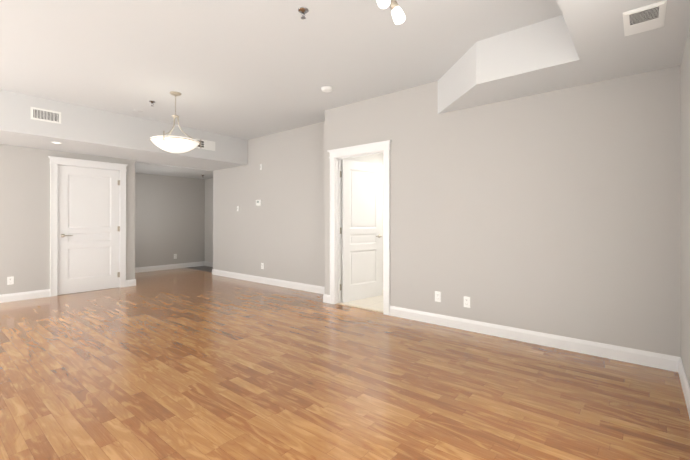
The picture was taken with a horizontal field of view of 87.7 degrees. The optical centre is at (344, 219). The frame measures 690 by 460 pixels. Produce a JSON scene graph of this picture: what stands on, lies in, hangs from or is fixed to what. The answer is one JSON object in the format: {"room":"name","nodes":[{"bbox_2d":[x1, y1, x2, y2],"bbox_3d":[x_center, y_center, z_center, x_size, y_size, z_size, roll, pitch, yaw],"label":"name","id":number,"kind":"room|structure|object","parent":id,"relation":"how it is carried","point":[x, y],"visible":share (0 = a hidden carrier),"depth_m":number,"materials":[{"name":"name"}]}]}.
{"room":"empty living room","nodes":[
{"label":"empty living room","id":0,"kind":"room"},
{"bbox_2d":[0,144,134,294],"bbox_3d":[-5.606,-0.192,4.324,0.120,2.740,5.620,0,0,40],"label":"wall","id":1,"kind":"structure","parent":0,"point":[25,217],"depth_m":5.34,"materials":[{"name":"grey paint"}]},
{"bbox_2d":[7,276,13,284],"bbox_3d":[-4.819,0.878,5.175,0.010,0.114,0.070,0,0,40],"label":"outlet","id":2,"kind":"object","parent":1,"relation":"attached to","point":[10,280],"visible":1,"depth_m":5.17,"materials":[{"name":"white plastic"}]},
{"bbox_2d":[0,289,49,302],"bbox_3d":[-5.897,1.119,3.862,0.015,0.116,4.300,0,0,40],"label":"baseboard","id":3,"kind":"structure","parent":1,"relation":"attached to","point":[11,297],"depth_m":5.28,"materials":[{"name":"white wood"}]},
{"bbox_2d":[48,156,127,296],"bbox_3d":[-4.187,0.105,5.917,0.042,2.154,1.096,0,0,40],"label":"trim","id":4,"kind":"structure","parent":1,"relation":"attached to","point":[54,162],"depth_m":5.66,"materials":[{"name":"white wood"}]},
{"bbox_2d":[58,165,119,294],"bbox_3d":[-4.218,0.163,5.949,0.149,2.030,0.866,0,0,40],"label":"closet door","id":5,"kind":"structure","parent":1,"relation":"in","point":[88,229],"depth_m":5.91,"materials":[{"name":"white wood"}]},
{"bbox_2d":[126,279,135,286],"bbox_3d":[-3.811,1.125,6.392,0.015,0.116,0.171,0,0,40],"label":"baseboard","id":6,"kind":"structure","parent":1,"relation":"attached to","point":[131,282],"depth_m":6.39,"materials":[{"name":"white wood"}]},
{"bbox_2d":[135,173,204,267],"bbox_3d":[-4.405,-0.182,8.454,0.120,2.740,2.280,0,0,40],"label":"wall","id":7,"kind":"structure","parent":0,"point":[169,217],"depth_m":8.59,"materials":[{"name":"grey paint"}]},
{"bbox_2d":[135,261,203,272],"bbox_3d":[-4.353,1.129,8.408,0.015,0.116,2.280,0,0,40],"label":"baseboard","id":8,"kind":"structure","parent":7,"relation":"attached to","point":[164,267],"depth_m":8.57,"materials":[{"name":"white wood"}]},
{"bbox_2d":[187,266,212,271],"bbox_3d":[-2.657,1.239,9.258,1.790,0.100,2.250,0,0,40],"label":"floor","id":9,"kind":"structure","parent":0,"point":[205,268],"depth_m":8.74,"materials":[{"name":"grey"}]},
{"bbox_2d":[205,178,212,261],"bbox_3d":[-3.410,-0.181,9.189,0.720,2.740,0.120,0,0,40],"label":"wall","id":10,"kind":"structure","parent":0,"point":[208,220],"depth_m":9.14,"materials":[{"name":"grey paint"}]},
{"bbox_2d":[204,261,212,266],"bbox_3d":[-3.407,1.131,9.095,0.600,0.116,0.015,0,0,40],"label":"baseboard return","id":11,"kind":"object","parent":10,"relation":"attached to","point":[209,264],"visible":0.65,"depth_m":9.14,"materials":[{"name":"white wood"}]},
{"bbox_2d":[213,121,324,286],"bbox_3d":[-1.410,-0.186,6.671,3.670,2.740,0.120,0,0,39],"label":"wall","id":12,"kind":"structure","parent":0,"point":[279,232],"depth_m":6.45,"materials":[{"name":"grey paint"}]},
{"bbox_2d":[212,269,324,293],"bbox_3d":[-1.458,1.125,6.621,3.685,0.116,0.015,0,0,40],"label":"baseboard","id":13,"kind":"structure","parent":12,"relation":"attached to","point":[294,285],"depth_m":6.49,"materials":[{"name":"white wood"}]},
{"bbox_2d":[0,0,561,139],"bbox_3d":[-2.212,-1.626,2.651,7.490,0.120,7.350,0,0,40],"label":"ceiling","id":14,"kind":"structure","parent":0,"point":[247,69],"depth_m":3.34,"materials":[{"name":"white paint"}]},
{"bbox_2d":[0,89,247,178],"bbox_3d":[-4.527,-1.305,6.107,2.920,0.505,9.500,0,0,40],"label":"bulkhead","id":15,"kind":"object","parent":14,"relation":"attached to","point":[79,129],"depth_m":5.32,"materials":[{"name":"white paint"}]},
{"bbox_2d":[31,107,60,123],"bbox_3d":[-3.849,-1.341,4.629,0.006,0.155,0.307,0,0,40],"label":"ceiling vent","id":16,"kind":"object","parent":15,"relation":"in","point":[45,115],"visible":1,"depth_m":4.62,"materials":[{"name":"white plastic"}]},
{"bbox_2d":[195,138,214,150],"bbox_3d":[-2.453,-1.317,6.322,0.006,0.165,0.370,0,0,40],"label":"ceiling vent","id":17,"kind":"object","parent":15,"relation":"in","point":[207,145],"visible":0.69,"depth_m":6.33,"materials":[{"name":"white plastic"}]},
{"bbox_2d":[149,91,200,152],"bbox_3d":[-2.098,-1.194,4.442,0.580,0.735,0.566,0,0,40],"label":"pendant lamp","id":18,"kind":"object","parent":14,"relation":"hanging from","point":[174,144],"visible":1,"depth_m":4.31,"materials":[{"name":"white glass"}]},
{"bbox_2d":[298,7,308,18],"bbox_3d":[-0.311,-1.536,2.685,0.080,0.060,0.080,0,0,40],"label":"sprinkler","id":19,"kind":"object","parent":14,"relation":"attached to","point":[303,10],"visible":0.98,"depth_m":2.68,"materials":[{"name":"silver metal"}]},
{"bbox_2d":[321,86,331,91],"bbox_3d":[-0.215,-1.543,4.264,0.132,0.037,0.132,0,0,40],"label":"smoke detector","id":20,"kind":"object","parent":14,"relation":"attached to","point":[326,88],"visible":1,"depth_m":4.22,"materials":[{"name":"white plastic"}]},
{"bbox_2d":[377,0,404,23],"bbox_3d":[0.142,-1.413,2.078,0.150,0.309,0.709,0,0,40],"label":"ceiling light","id":21,"kind":"object","parent":14,"relation":"attached to","point":[398,15],"visible":1,"depth_m":2.27,"materials":[{"name":"white glass"}]},
{"bbox_2d":[438,15,588,113],"bbox_3d":[1.394,-1.377,3.358,1.415,0.375,0.610,0,0,40],"label":"soffit box","id":22,"kind":"object","parent":14,"relation":"attached to","point":[537,58],"visible":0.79,"depth_m":3.05,"materials":[{"name":"white paint"}]},
{"bbox_2d":[557,0,689,83],"bbox_3d":[0.229,-1.383,0.373,0.585,0.375,6.700,0,0,40],"label":"bulkhead","id":23,"kind":"object","parent":14,"relation":"attached to","point":[606,48],"visible":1,"depth_m":2.36,"materials":[{"name":"white paint"}]},
{"bbox_2d":[623,0,666,35],"bbox_3d":[1.777,-1.185,2.135,0.190,0.013,0.330,0,0,40],"label":"exhaust vent grille","id":24,"kind":"object","parent":23,"relation":"attached to","point":[644,18],"visible":1,"depth_m":2.11,"materials":[{"name":"white plastic"}]},
{"bbox_2d":[0,268,689,459],"bbox_3d":[-2.861,1.226,3.193,9.190,0.100,7.370,0,0,40],"label":"floor","id":25,"kind":"structure","parent":0,"point":[182,364],"depth_m":2.53,"materials":[{"name":"laminate"}]},
{"bbox_2d":[340,290,383,310],"bbox_3d":[1.522,1.186,5.240,2.430,0.028,2.375,0,0,40],"label":"floor","id":26,"kind":"structure","parent":0,"point":[375,303],"depth_m":5.02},
{"bbox_2d":[345,154,382,282],"bbox_3d":[0.610,-0.038,6.043,0.005,2.440,2.300,0,0,40],"label":"wall","id":27,"kind":"structure","parent":0,"point":[376,159],"depth_m":5.96,"materials":[{"name":"white paint"}]},
{"bbox_2d":[325,65,680,356],"bbox_3d":[1.231,-0.193,3.963,3.850,2.740,0.120,0,0,40],"label":"wall","id":28,"kind":"structure","parent":0,"point":[556,212],"depth_m":3.38,"materials":[{"name":"grey paint"}]},
{"bbox_2d":[323,294,329,302],"bbox_3d":[-0.257,1.122,5.100,0.134,0.116,0.015,0,0,40],"label":"baseboard","id":29,"kind":"structure","parent":28,"relation":"attached to","point":[326,298],"depth_m":5.09,"materials":[{"name":"white wood"}]},
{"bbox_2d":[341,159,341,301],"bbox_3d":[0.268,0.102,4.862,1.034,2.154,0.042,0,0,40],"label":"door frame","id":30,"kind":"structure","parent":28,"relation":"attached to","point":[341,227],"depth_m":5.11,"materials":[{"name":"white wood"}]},
{"bbox_2d":[327,140,391,314],"bbox_3d":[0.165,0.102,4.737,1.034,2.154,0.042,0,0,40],"label":"door frame","id":31,"kind":"structure","parent":28,"relation":"attached to","point":[384,147],"depth_m":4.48,"materials":[{"name":"white wood"}]},
{"bbox_2d":[337,303,383,312],"bbox_3d":[0.204,1.174,4.781,0.840,0.011,0.040,0,0,40],"label":"trim","id":32,"kind":"structure","parent":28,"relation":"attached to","point":[361,308],"depth_m":4.76,"materials":[{"name":"beige wood"}]},
{"bbox_2d":[341,159,381,302],"bbox_3d":[0.274,0.162,5.335,0.227,2.030,0.791,0,0,40],"label":"bathroom door","id":33,"kind":"structure","parent":28,"relation":"in","point":[361,230],"depth_m":5.31,"materials":[{"name":"white wood"}]},
{"bbox_2d":[435,291,440,301],"bbox_3d":[1.042,0.865,4.033,0.070,0.114,0.010,0,0,40],"label":"electrical outlet","id":34,"kind":"object","parent":28,"relation":"attached to","point":[437,296],"visible":1,"depth_m":4.03,"materials":[{"name":"white plastic"}]},
{"bbox_2d":[464,296,469,307],"bbox_3d":[1.296,0.877,3.823,0.070,0.114,0.010,0,0,40],"label":"electrical outlet","id":35,"kind":"object","parent":28,"relation":"attached to","point":[467,302],"visible":1,"depth_m":3.82,"materials":[{"name":"white plastic"}]},
{"bbox_2d":[389,306,679,371],"bbox_3d":[1.567,1.119,3.596,2.629,0.116,0.015,0,0,40],"label":"baseboard","id":36,"kind":"structure","parent":28,"relation":"attached to","point":[646,358],"depth_m":3.32,"materials":[{"name":"white wood"}]},
{"bbox_2d":[680,28,689,386],"bbox_3d":[0.463,-0.201,0.099,0.120,2.740,6.820,0,0,40],"label":"wall","id":37,"kind":"structure","parent":0,"point":[685,186],"depth_m":2.46,"materials":[{"name":"grey paint"}]},
{"bbox_2d":[678,357,689,417],"bbox_3d":[0.449,1.111,0.186,0.015,0.116,6.700,0,0,40],"label":"baseboard","id":38,"kind":"structure","parent":37,"relation":"attached to","point":[684,382],"depth_m":2.39,"materials":[{"name":"white wood"}]}
]}

